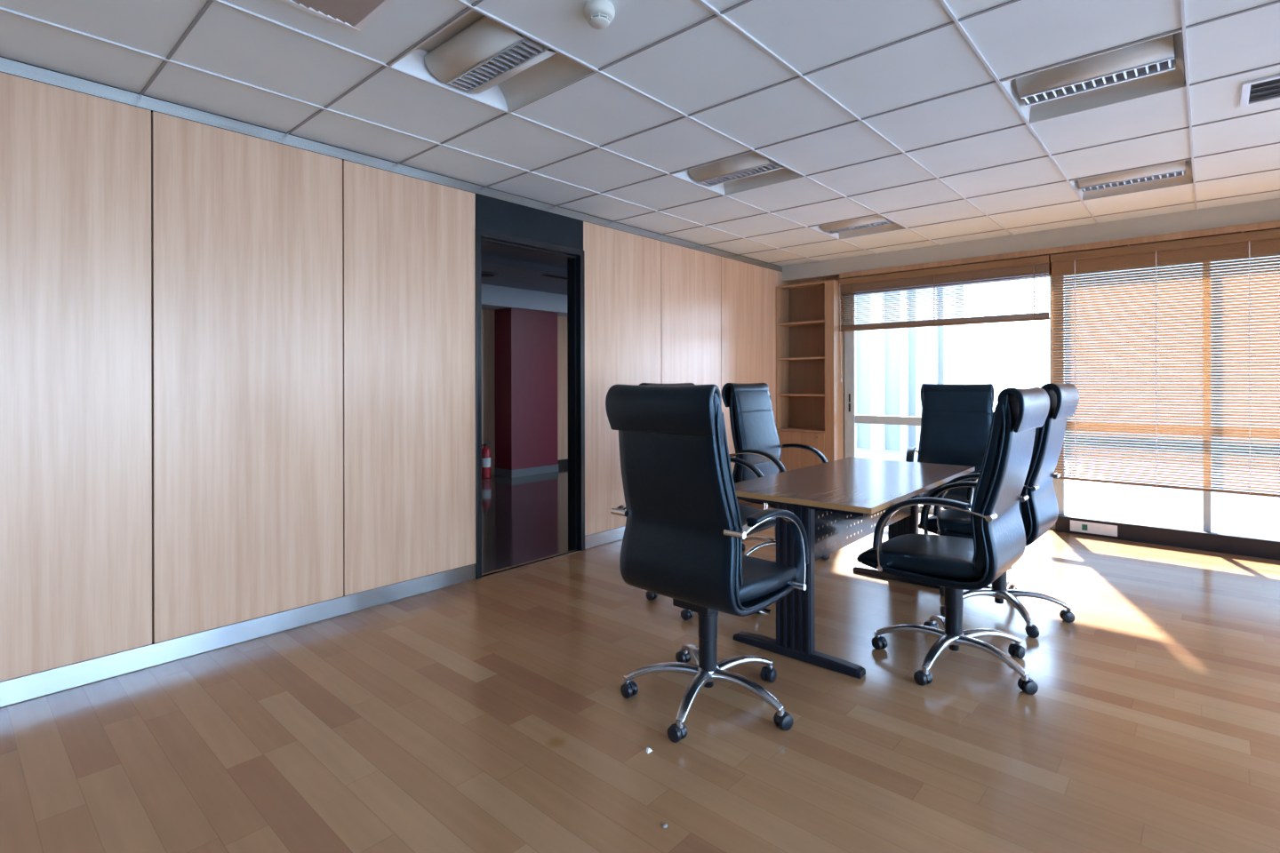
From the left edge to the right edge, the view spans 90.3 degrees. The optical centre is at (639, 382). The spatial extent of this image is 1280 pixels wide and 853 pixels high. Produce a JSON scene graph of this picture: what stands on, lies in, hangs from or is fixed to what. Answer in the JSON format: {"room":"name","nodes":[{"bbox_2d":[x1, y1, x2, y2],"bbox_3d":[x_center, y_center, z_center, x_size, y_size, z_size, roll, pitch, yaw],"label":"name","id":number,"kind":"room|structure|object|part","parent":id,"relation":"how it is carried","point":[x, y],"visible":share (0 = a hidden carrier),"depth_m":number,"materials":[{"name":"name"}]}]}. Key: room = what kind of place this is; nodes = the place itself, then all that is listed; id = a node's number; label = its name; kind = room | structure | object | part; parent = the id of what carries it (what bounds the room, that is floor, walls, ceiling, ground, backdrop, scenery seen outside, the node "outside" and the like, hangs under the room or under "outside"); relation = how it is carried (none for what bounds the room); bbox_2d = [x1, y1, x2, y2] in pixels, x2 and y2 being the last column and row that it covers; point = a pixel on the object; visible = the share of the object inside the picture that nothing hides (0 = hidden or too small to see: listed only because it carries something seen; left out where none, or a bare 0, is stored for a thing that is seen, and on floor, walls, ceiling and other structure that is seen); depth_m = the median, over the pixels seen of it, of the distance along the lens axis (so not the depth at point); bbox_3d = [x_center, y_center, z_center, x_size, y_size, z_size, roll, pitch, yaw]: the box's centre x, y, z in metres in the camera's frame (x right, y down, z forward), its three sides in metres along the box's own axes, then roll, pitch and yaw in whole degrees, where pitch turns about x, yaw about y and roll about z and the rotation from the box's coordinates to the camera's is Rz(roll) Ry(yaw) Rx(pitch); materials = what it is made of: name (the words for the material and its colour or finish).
{"room":"office","nodes":[
{"label":"office","id":0,"kind":"room"},
{"bbox_2d":[0,56,787,681],"bbox_3d":[-1.346,-0.081,3.858,0.100,2.701,9.300,0,0,42],"label":"wall","id":1,"kind":"structure","parent":0,"point":[237,371],"depth_m":3.10,"materials":[{"name":"brown wood"}]},
{"bbox_3d":[-2.470,-0.021,2.539,0.022,2.387,0.837,0,0,42],"label":"panel","id":2,"kind":"part","parent":1,"relation":"part of","materials":[{"name":"brown wood"}]},
{"bbox_3d":[-1.908,-0.023,3.169,0.022,2.387,0.835,0,0,42],"label":"panel","id":3,"kind":"part","parent":1,"relation":"part of","materials":[{"name":"brown wood"}]},
{"bbox_2d":[0,499,754,707],"bbox_3d":[-1.465,1.219,3.659,0.024,0.097,8.840,0,0,42],"label":"baseboard","id":4,"kind":"structure","parent":1,"relation":"attached to","point":[21,689],"depth_m":3.04,"materials":[{"name":"metal"}]},
{"bbox_2d":[0,56,782,271],"bbox_3d":[-1.427,-1.245,3.713,0.036,0.055,8.980,0,0,42],"label":"trim","id":5,"kind":"structure","parent":1,"relation":"attached to","point":[9,67],"depth_m":3.31,"materials":[{"name":"white metal"}]},
{"bbox_3d":[-1.347,-0.024,3.799,0.022,2.387,0.837,0,0,42],"label":"panel","id":6,"kind":"part","parent":1,"relation":"part of","materials":[{"name":"brown wood"}]},
{"bbox_2d":[475,193,584,579],"bbox_3d":[-0.790,0.025,4.500,0.154,2.486,0.954,0,0,42],"label":"door frame","id":7,"kind":"structure","parent":1,"relation":"in","point":[499,222],"depth_m":4.63,"materials":[{"name":"metal"}]},
{"bbox_3d":[-0.752,-1.106,4.464,0.024,0.223,0.944,0,0,42],"label":"header panel","id":8,"kind":"part","parent":7,"relation":"part of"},
{"bbox_3d":[-0.131,-0.027,5.162,0.022,2.387,0.917,0,0,42],"label":"panel","id":9,"kind":"part","parent":1,"relation":"part of","materials":[{"name":"brown wood"}]},
{"bbox_3d":[0.480,-0.028,5.846,0.022,2.387,0.903,0,0,42],"label":"panel","id":10,"kind":"part","parent":1,"relation":"part of","materials":[{"name":"brown wood"}]},
{"bbox_3d":[1.249,-0.030,6.708,0.022,2.387,1.391,0,0,42],"label":"panel","id":11,"kind":"part","parent":1,"relation":"part of","materials":[{"name":"brown wood"}]},
{"bbox_2d":[480,241,567,295],"bbox_3d":[-1.291,-1.291,6.956,3.939,0.080,5.800,0,0,42],"label":"ceiling","id":12,"kind":"structure","parent":0,"point":[510,277],"depth_m":7.24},
{"bbox_2d":[480,271,499,277],"bbox_3d":[-1.787,-1.240,7.331,0.340,0.018,0.340,0,0,42],"label":"ceiling vent","id":13,"kind":"object","parent":12,"relation":"in","point":[484,274],"visible":0.62,"depth_m":7.28,"materials":[{"name":"black metal"}]},
{"bbox_2d":[480,273,494,276],"bbox_3d":[-1.787,-1.234,7.331,0.220,0.004,0.220,0,0,42],"label":"grille","id":14,"kind":"object","parent":13,"relation":"attached to","point":[482,275],"depth_m":7.31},
{"bbox_2d":[480,253,567,277],"bbox_3d":[-1.067,-1.211,6.756,0.060,0.080,5.800,0,0,42],"label":"trim","id":15,"kind":"structure","parent":12,"relation":"attached to","point":[485,259],"depth_m":6.56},
{"bbox_2d":[541,273,567,279],"bbox_3d":[-0.948,-1.243,7.521,0.140,0.016,0.440,0,0,42],"label":"ceiling vent","id":16,"kind":"object","parent":12,"relation":"in","point":[545,275],"visible":0.57,"depth_m":7.45,"materials":[{"name":"black metal"}]},
{"bbox_2d":[481,308,567,475],"bbox_3d":[-2.586,0.141,8.114,0.100,2.262,5.800,0,0,42],"label":"wall","id":17,"kind":"structure","parent":0,"point":[488,407],"depth_m":8.69,"materials":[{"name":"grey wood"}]},
{"bbox_2d":[494,307,557,470],"bbox_3d":[-1.581,0.089,8.883,0.376,2.162,0.805,0,0,42],"label":"wall","id":18,"kind":"structure","parent":0,"point":[525,340],"depth_m":8.67,"materials":[{"name":"paint"}]},
{"bbox_2d":[480,283,567,317],"bbox_3d":[-2.499,-1.119,8.034,0.700,0.258,5.800,0,0,42],"label":"trim","id":19,"kind":"structure","parent":18,"relation":"attached to","point":[493,297],"depth_m":8.55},
{"bbox_2d":[494,458,567,478],"bbox_3d":[-1.160,1.219,9.347,0.384,0.100,2.065,0,0,42],"label":"baseboard","id":20,"kind":"structure","parent":18,"relation":"attached to","point":[531,471],"depth_m":8.69,"materials":[{"name":"grey metal"}]},
{"bbox_2d":[0,465,1279,852],"bbox_3d":[-0.091,1.297,3.143,10.800,0.060,9.900,0,0,42],"label":"floor","id":21,"kind":"structure","parent":0,"point":[491,714],"depth_m":2.34,"materials":[{"name":"brown wood"}]},
{"bbox_2d":[481,440,490,479],"bbox_3d":[-2.061,1.029,8.437,0.167,0.484,0.141,0,0,-22],"label":"fire extinguisher","id":22,"kind":"object","parent":21,"relation":"on","point":[485,452],"visible":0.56,"depth_m":8.38,"materials":[{"name":"red metal"}]},
{"bbox_2d":[646,747,652,753],"bbox_3d":[0.030,1.260,2.181,0.022,0.012,0.019,0,0,-35],"label":"paper scrap","id":23,"kind":"object","parent":21,"relation":"on","point":[648,750],"visible":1,"depth_m":2.18,"materials":[{"name":"white paper"}]},
{"bbox_2d":[605,384,808,743],"bbox_3d":[0.292,0.636,2.532,0.679,1.259,0.694,0,0,42],"label":"office chair","id":24,"kind":"object","parent":21,"relation":"on","point":[684,532],"visible":1,"depth_m":2.35,"materials":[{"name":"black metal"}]},
{"bbox_3d":[0.063,0.652,2.718,0.077,0.329,0.459,0,0,42],"label":"armrest","id":25,"kind":"part","parent":24,"relation":"part of","materials":[{"name":"silver metal"}]},
{"bbox_3d":[0.098,1.172,2.557,0.329,0.085,0.057,0,0,6],"label":"leg","id":26,"kind":"part","parent":24,"relation":"part of","materials":[{"name":"metal"}]},
{"bbox_3d":[0.234,1.171,2.710,0.057,0.085,0.329,0,0,-12],"label":"leg","id":27,"kind":"part","parent":24,"relation":"part of","materials":[{"name":"metal"}]},
{"bbox_3d":[0.135,0.397,2.388,0.504,0.735,0.143,0,0,42],"label":"backrest","id":28,"kind":"part","parent":24,"relation":"part of","materials":[{"name":"black leather"}]},
{"bbox_3d":[0.471,0.651,2.353,0.077,0.329,0.459,0,0,42],"label":"armrest","id":29,"kind":"part","parent":24,"relation":"part of","materials":[{"name":"silver metal"}]},
{"bbox_3d":[0.427,0.884,2.500,0.188,0.030,0.024,0,0,37],"label":"lever","id":30,"kind":"part","parent":24,"relation":"part of","materials":[{"name":"silver metal"}]},
{"bbox_3d":[0.325,0.772,2.600,0.506,0.099,0.549,0,0,42],"label":"seat","id":31,"kind":"part","parent":24,"relation":"part of","materials":[{"name":"black leather"}]},
{"bbox_2d":[638,383,775,620],"bbox_3d":[0.392,0.634,3.679,0.694,1.263,0.665,0,0,42],"label":"office chair","id":32,"kind":"object","parent":21,"relation":"on","point":[745,511],"visible":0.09,"depth_m":3.68,"materials":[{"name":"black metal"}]},
{"bbox_3d":[0.562,0.647,3.898,0.459,0.329,0.077,0,0,42],"label":"armrest","id":33,"kind":"part","parent":32,"relation":"part of","materials":[{"name":"silver metal"}]},
{"bbox_3d":[0.444,0.768,3.636,0.549,0.099,0.506,0,0,42],"label":"seat","id":34,"kind":"part","parent":32,"relation":"part of","materials":[{"name":"black leather"}]},
{"bbox_2d":[721,383,829,559],"bbox_3d":[1.005,0.634,4.563,0.708,1.261,0.691,0,0,44],"label":"office chair","id":35,"kind":"object","parent":21,"relation":"on","point":[756,439],"visible":0.5,"depth_m":4.62,"materials":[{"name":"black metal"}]},
{"bbox_3d":[0.810,0.649,4.371,0.459,0.329,0.077,0,0,44],"label":"armrest","id":36,"kind":"part","parent":35,"relation":"part of","materials":[{"name":"silver metal"}]},
{"bbox_3d":[0.856,0.393,4.705,0.143,0.735,0.504,0,0,44],"label":"backrest","id":37,"kind":"part","parent":35,"relation":"part of","materials":[{"name":"black leather"}]},
{"bbox_3d":[1.188,0.648,4.766,0.459,0.329,0.077,0,0,44],"label":"armrest","id":38,"kind":"part","parent":35,"relation":"part of","materials":[{"name":"silver metal"}]},
{"bbox_2d":[775,280,843,471],"bbox_3d":[1.818,0.093,6.823,0.672,2.340,0.293,0,0,42],"label":"bookcase","id":39,"kind":"object","parent":21,"relation":"on","point":[810,341],"visible":0.71,"depth_m":6.89,"materials":[{"name":"brown wood"}]},
{"bbox_3d":[1.581,0.108,7.047,0.020,2.310,0.273,0,0,42],"label":"panel","id":40,"kind":"part","parent":39,"relation":"part of","materials":[{"name":"brown wood"}]},
{"bbox_3d":[1.746,-1.035,6.806,0.552,0.020,0.131,0,0,42],"label":"panel","id":41,"kind":"part","parent":39,"relation":"part of","materials":[{"name":"brown wood"}]},
{"bbox_3d":[1.703,0.857,6.752,0.548,0.652,0.016,0,0,42],"label":"cabinet door","id":42,"kind":"part","parent":39,"relation":"part of","materials":[{"name":"brown wood"}]},
{"bbox_3d":[1.794,0.518,6.855,0.550,0.020,0.259,0,0,42],"label":"shelf","id":43,"kind":"part","parent":39,"relation":"part of","materials":[{"name":"brown wood"}]},
{"bbox_3d":[1.796,0.138,6.858,0.550,0.020,0.250,0,0,42],"label":"shelf","id":44,"kind":"part","parent":39,"relation":"part of","materials":[{"name":"brown wood"}]},
{"bbox_3d":[1.795,-0.252,6.858,0.550,0.020,0.250,0,0,42],"label":"shelf","id":45,"kind":"part","parent":39,"relation":"part of","materials":[{"name":"brown wood"}]},
{"bbox_3d":[1.794,-0.632,6.858,0.550,0.020,0.250,0,0,42],"label":"shelf","id":46,"kind":"part","parent":39,"relation":"part of","materials":[{"name":"brown wood"}]},
{"bbox_3d":[1.882,0.062,6.955,0.552,2.280,0.010,0,0,42],"label":"panel","id":47,"kind":"part","parent":39,"relation":"part of","materials":[{"name":"brown wood"}]},
{"bbox_3d":[2.022,0.107,6.621,0.100,2.310,0.223,0,0,42],"label":"panel","id":48,"kind":"part","parent":39,"relation":"part of","materials":[{"name":"brown wood"}]},
{"bbox_2d":[732,456,974,679],"bbox_3d":[1.194,0.889,3.490,0.783,0.746,1.663,0,0,41],"label":"conference table","id":49,"kind":"object","parent":21,"relation":"on","point":[862,489],"visible":0.88,"depth_m":3.02,"materials":[{"name":"brown wood"}]},
{"bbox_3d":[0.714,0.900,2.933,0.176,0.670,0.060,0,0,41],"label":"leg","id":50,"kind":"part","parent":49,"relation":"part of","materials":[{"name":"black metal"}]},
{"bbox_3d":[1.246,0.680,3.445,0.003,0.288,1.410,0,0,41],"label":"modesty panel","id":51,"kind":"part","parent":49,"relation":"part of","materials":[{"name":"black metal"}]},
{"bbox_3d":[1.674,0.898,4.047,0.176,0.670,0.060,0,0,41],"label":"leg","id":52,"kind":"part","parent":49,"relation":"part of","materials":[{"name":"black metal"}]},
{"bbox_2d":[905,384,994,510],"bbox_3d":[2.242,0.636,4.488,0.671,1.251,0.726,0,0,27],"label":"office chair","id":53,"kind":"object","parent":21,"relation":"on","point":[956,420],"visible":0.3,"depth_m":4.64,"materials":[{"name":"black leather"}]},
{"bbox_3d":[2.196,0.776,4.413,0.506,0.099,0.549,0,0,27],"label":"seat","id":54,"kind":"part","parent":53,"relation":"part of","materials":[{"name":"black leather"}]},
{"bbox_3d":[2.323,0.400,4.667,0.504,0.735,0.143,0,0,27],"label":"backrest","id":55,"kind":"part","parent":53,"relation":"part of","materials":[{"name":"black leather"}]},
{"bbox_2d":[856,386,1049,695],"bbox_3d":[1.403,0.642,2.868,0.704,1.242,0.671,0,0,43],"label":"office chair","id":56,"kind":"object","parent":21,"relation":"on","point":[957,564],"visible":1,"depth_m":2.69,"materials":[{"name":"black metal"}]},
{"bbox_3d":[1.359,0.787,2.933,0.549,0.099,0.506,0,0,43],"label":"seat","id":57,"kind":"part","parent":56,"relation":"part of","materials":[{"name":"black leather"}]},
{"bbox_3d":[1.236,0.667,2.674,0.459,0.329,0.077,0,0,43],"label":"armrest","id":58,"kind":"part","parent":56,"relation":"part of","materials":[{"name":"silver metal"}]},
{"bbox_3d":[1.447,1.169,3.050,0.057,0.085,0.329,0,0,9],"label":"leg","id":59,"kind":"part","parent":56,"relation":"part of","materials":[{"name":"metal"}]},
{"bbox_3d":[1.608,0.666,3.076,0.459,0.329,0.077,0,0,43],"label":"armrest","id":60,"kind":"part","parent":56,"relation":"part of","materials":[{"name":"silver metal"}]},
{"bbox_3d":[1.592,1.169,2.905,0.329,0.085,0.057,0,0,-9],"label":"leg","id":61,"kind":"part","parent":56,"relation":"part of","materials":[{"name":"metal"}]},
{"bbox_3d":[1.566,0.411,2.741,0.143,0.735,0.504,0,0,43],"label":"backrest","id":62,"kind":"part","parent":56,"relation":"part of","materials":[{"name":"black leather"}]},
{"bbox_2d":[918,383,1079,638],"bbox_3d":[1.974,0.634,3.510,0.690,1.257,0.688,0,0,43],"label":"office chair","id":63,"kind":"object","parent":21,"relation":"on","point":[1039,513],"visible":0.73,"depth_m":3.31,"materials":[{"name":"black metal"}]},
{"bbox_3d":[1.906,0.771,3.539,0.549,0.099,0.506,0,0,43],"label":"seat","id":64,"kind":"part","parent":63,"relation":"part of","materials":[{"name":"black leather"}]},
{"bbox_3d":[1.796,1.168,3.447,0.329,0.085,0.057,0,0,-12],"label":"leg","id":65,"kind":"part","parent":63,"relation":"part of","materials":[{"name":"metal"}]},
{"bbox_3d":[1.783,0.651,3.279,0.459,0.329,0.077,0,0,43],"label":"armrest","id":66,"kind":"part","parent":63,"relation":"part of","materials":[{"name":"silver metal"}]},
{"bbox_3d":[1.949,1.168,3.310,0.057,0.085,0.329,0,0,6],"label":"leg","id":67,"kind":"part","parent":63,"relation":"part of","materials":[{"name":"metal"}]},
{"bbox_3d":[2.155,0.650,3.681,0.459,0.329,0.077,0,0,43],"label":"armrest","id":68,"kind":"part","parent":63,"relation":"part of","materials":[{"name":"silver metal"}]},
{"bbox_3d":[2.113,0.395,3.346,0.143,0.735,0.504,0,0,43],"label":"backrest","id":69,"kind":"part","parent":63,"relation":"part of","materials":[{"name":"black leather"}]},
{"bbox_2d":[0,0,1279,266],"bbox_3d":[1.111,-1.290,1.462,6.753,0.015,8.992,0,0,42],"label":"ceiling","id":70,"kind":"structure","parent":0,"point":[711,63],"depth_m":2.89,"materials":[{"name":"tile"}]},
{"bbox_2d":[278,0,396,32],"bbox_3d":[-1.018,-1.273,2.042,0.370,0.010,0.390,0,0,42],"label":"ceiling vent","id":71,"kind":"object","parent":70,"relation":"in","point":[354,15],"visible":1,"depth_m":2.17,"materials":[{"name":"white plastic"}]},
{"bbox_2d":[388,8,595,112],"bbox_3d":[-0.596,-1.325,2.583,0.590,0.107,0.592,0,0,42],"label":"ceiling light","id":72,"kind":"object","parent":70,"relation":"attached to","point":[476,56],"visible":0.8,"depth_m":2.61,"materials":[{"name":"metal"}]},
{"bbox_3d":[-0.794,-1.319,2.760,0.055,0.090,0.578,0,0,42],"label":"plate","id":73,"kind":"part","parent":72,"relation":"part of","materials":[{"name":"metal"}]},
{"bbox_2d":[0,0,1197,262],"bbox_3d":[1.171,-1.291,1.409,6.010,0.032,9.000,0,0,42],"label":"ceiling grid","id":74,"kind":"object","parent":70,"relation":"attached to","point":[944,4],"depth_m":2.83,"materials":[{"name":"white metal"}]},
{"bbox_2d":[583,0,615,29],"bbox_3d":[-0.139,-1.248,2.172,0.108,0.064,0.108,0,0,42],"label":"smoke detector","id":75,"kind":"object","parent":70,"relation":"attached to","point":[599,14],"visible":1,"depth_m":2.14,"materials":[{"name":"white plastic"}]},
{"bbox_2d":[139,0,1279,263],"bbox_3d":[1.111,-1.292,1.462,6.761,0.029,8.411,0,0,42],"label":"ceiling grid","id":76,"kind":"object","parent":70,"relation":"attached to","point":[208,4],"depth_m":3.06,"materials":[{"name":"white metal"}]},
{"bbox_2d":[670,151,802,195],"bbox_3d":[0.603,-1.327,3.926,0.590,0.107,0.592,0,0,42],"label":"ceiling light","id":77,"kind":"object","parent":70,"relation":"attached to","point":[748,171],"visible":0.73,"depth_m":3.98,"materials":[{"name":"metal"}]},
{"bbox_3d":[0.405,-1.321,4.103,0.055,0.090,0.578,0,0,42],"label":"plate","id":78,"kind":"part","parent":77,"relation":"part of","materials":[{"name":"metal"}]},
{"bbox_2d":[808,215,905,239],"bbox_3d":[1.801,-1.330,5.269,0.590,0.107,0.592,0,0,42],"label":"ceiling light","id":79,"kind":"object","parent":70,"relation":"attached to","point":[876,224],"visible":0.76,"depth_m":5.33,"materials":[{"name":"metal"}]},
{"bbox_3d":[1.603,-1.324,5.446,0.055,0.090,0.578,0,0,42],"label":"plate","id":80,"kind":"part","parent":79,"relation":"part of","materials":[{"name":"metal"}]},
{"bbox_2d":[1000,30,1186,123],"bbox_3d":[1.946,-1.330,2.728,0.590,0.107,0.592,0,0,42],"label":"ceiling light","id":81,"kind":"object","parent":70,"relation":"attached to","point":[1156,65],"visible":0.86,"depth_m":2.75,"materials":[{"name":"metal"}]},
{"bbox_3d":[1.748,-1.324,2.905,0.055,0.090,0.578,0,0,42],"label":"plate","id":82,"kind":"part","parent":81,"relation":"part of","materials":[{"name":"metal"}]},
{"bbox_3d":[2.144,-1.325,2.551,0.055,0.090,0.578,0,0,42],"label":"plate","id":83,"kind":"part","parent":81,"relation":"part of","materials":[{"name":"metal"}]},
{"bbox_2d":[1068,159,1192,200],"bbox_3d":[3.144,-1.333,4.071,0.590,0.107,0.592,0,0,42],"label":"ceiling light","id":84,"kind":"object","parent":70,"relation":"attached to","point":[1175,173],"visible":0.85,"depth_m":4.11,"materials":[{"name":"metal"}]},
{"bbox_3d":[2.946,-1.327,4.248,0.055,0.090,0.578,0,0,42],"label":"plate","id":85,"kind":"part","parent":84,"relation":"part of","materials":[{"name":"metal"}]},
{"bbox_3d":[3.342,-1.328,3.894,0.055,0.090,0.578,0,0,42],"label":"plate","id":86,"kind":"part","parent":84,"relation":"part of","materials":[{"name":"metal"}]},
{"bbox_2d":[1240,73,1279,107],"bbox_3d":[2.866,-1.281,2.678,0.490,0.012,0.310,0,0,42],"label":"ceiling vent","id":87,"kind":"object","parent":70,"relation":"in","point":[1267,89],"visible":1,"depth_m":2.80,"materials":[{"name":"white plastic"}]},
{"bbox_2d":[787,276,839,285],"bbox_3d":[1.929,0.067,6.994,0.711,2.390,0.100,0,0,42],"label":"trim","id":88,"kind":"structure","parent":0,"point":[836,278],"depth_m":6.94,"materials":[{"name":"brown wood"}]},
{"bbox_2d":[779,198,1279,295],"bbox_3d":[4.140,-1.178,4.895,6.811,0.531,0.285,0,0,42],"label":"wall","id":89,"kind":"structure","parent":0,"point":[1265,211],"depth_m":5.35,"materials":[{"name":"paint"}]},
{"bbox_2d":[839,255,1049,382],"bbox_3d":[2.754,-0.533,5.964,1.850,1.063,0.061,0,0,42],"label":"blind","id":90,"kind":"object","parent":89,"relation":"attached to","point":[1032,266],"visible":1,"depth_m":5.87,"materials":[{"name":"brown wood"}]},
{"bbox_3d":[2.065,-0.528,6.550,0.021,0.980,0.004,0,0,42],"label":"pull cord","id":91,"kind":"part","parent":90,"relation":"part of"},
{"bbox_3d":[2.164,-0.768,6.500,0.005,0.470,0.033,0,0,42],"label":"ladder cord","id":92,"kind":"part","parent":90,"relation":"part of","materials":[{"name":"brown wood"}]},
{"bbox_3d":[2.761,-0.769,5.968,0.005,0.470,0.033,0,0,42],"label":"ladder cord","id":93,"kind":"part","parent":90,"relation":"part of","materials":[{"name":"white fabric"}]},
{"bbox_3d":[2.759,-0.534,5.970,1.850,0.020,0.032,0,0,42],"label":"rail","id":94,"kind":"part","parent":90,"relation":"part of","materials":[{"name":"brown wood"}]},
{"bbox_3d":[3.365,-0.771,5.429,0.005,0.470,0.033,0,0,42],"label":"ladder cord","id":95,"kind":"part","parent":90,"relation":"part of","materials":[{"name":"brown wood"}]},
{"bbox_2d":[843,276,1056,529],"bbox_3d":[2.862,0.068,6.080,1.900,2.385,0.082,0,0,42],"label":"window","id":96,"kind":"structure","parent":89,"relation":"attached to","point":[850,419],"depth_m":6.61,"materials":[{"name":"metal"}]},
{"bbox_3d":[2.186,0.214,6.633,0.017,0.185,0.008,0,0,42],"label":"handle","id":97,"kind":"part","parent":96,"relation":"part of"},
{"bbox_2d":[1056,262,1279,531],"bbox_3d":[5.127,0.063,4.074,4.150,2.385,0.060,0,0,42],"label":"window","id":98,"kind":"structure","parent":89,"relation":"attached to","point":[1060,483],"depth_m":4.81,"materials":[{"name":"metal"}]},
{"bbox_2d":[1050,228,1279,497],"bbox_3d":[4.104,-0.131,4.767,1.738,1.873,0.050,0,0,42],"label":"blind","id":99,"kind":"object","parent":98,"relation":"attached to","point":[1249,245],"visible":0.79,"depth_m":4.82,"materials":[{"name":"brown wood"}]},
{"bbox_3d":[3.583,-0.105,5.236,0.005,1.803,0.033,0,0,42],"label":"ladder cord","id":100,"kind":"part","parent":99,"relation":"part of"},
{"bbox_3d":[3.970,-0.106,4.891,0.005,1.803,0.033,0,0,42],"label":"ladder cord","id":101,"kind":"part","parent":99,"relation":"part of","materials":[{"name":"white fabric"}]},
{"bbox_3d":[4.108,0.796,4.769,1.738,0.020,0.032,0,0,42],"label":"rail","id":102,"kind":"part","parent":99,"relation":"part of","materials":[{"name":"brown wood"}]},
{"bbox_3d":[4.356,-0.106,4.546,0.005,1.803,0.033,0,0,42],"label":"ladder cord","id":103,"kind":"part","parent":99,"relation":"part of","materials":[{"name":"white fabric"}]},
{"bbox_2d":[1055,514,1279,560],"bbox_3d":[5.082,1.189,4.021,4.150,0.132,0.082,0,0,42],"label":"baseboard","id":104,"kind":"structure","parent":98,"relation":"attached to","point":[1231,544],"depth_m":4.81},
{"bbox_2d":[1070,520,1117,536],"bbox_3d":[3.697,1.192,5.191,0.316,0.088,0.012,0,0,42],"label":"strip","id":105,"kind":"object","parent":104,"relation":"attached to","point":[1108,530],"visible":1,"depth_m":5.18,"materials":[{"name":"white plastic"}]},
{"bbox_2d":[1074,523,1081,529],"bbox_3d":[3.620,1.193,5.254,0.052,0.052,0.003,0,0,42],"label":"outlet","id":106,"kind":"object","parent":105,"relation":"attached to","point":[1077,526],"depth_m":5.25,"materials":[{"name":"white plastic"}]},
{"bbox_2d":[1081,524,1087,530],"bbox_3d":[3.652,1.193,5.225,0.037,0.048,0.004,0,0,42],"label":"outlet","id":107,"kind":"object","parent":105,"relation":"attached to","point":[1084,526],"depth_m":5.22,"materials":[{"name":"plastic"}]},
{"label":"outside","id":108,"kind":"structure","parent":0,"visible":0},
{"bbox_2d":[855,404,1279,539],"bbox_3d":[16.908,1.404,16.937,50.000,0.250,34.680,0,0,42],"label":"ground","id":109,"kind":"structure","parent":108,"point":[1251,516],"depth_m":6.99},
{"bbox_2d":[854,285,963,451],"bbox_3d":[1.237,-0.811,15.691,12.280,4.250,0.600,0,0,42],"label":"neighbouring building","id":110,"kind":"structure","parent":109,"relation":"on","point":[892,365],"depth_m":12.01,"materials":[{"name":"white"}]},
{"bbox_2d":[1064,256,1279,469],"bbox_3d":[8.744,-1.028,10.534,3.150,4.650,0.500,0,0,42],"label":"neighbouring building","id":111,"kind":"structure","parent":109,"relation":"on","point":[1271,256],"depth_m":10.27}
]}

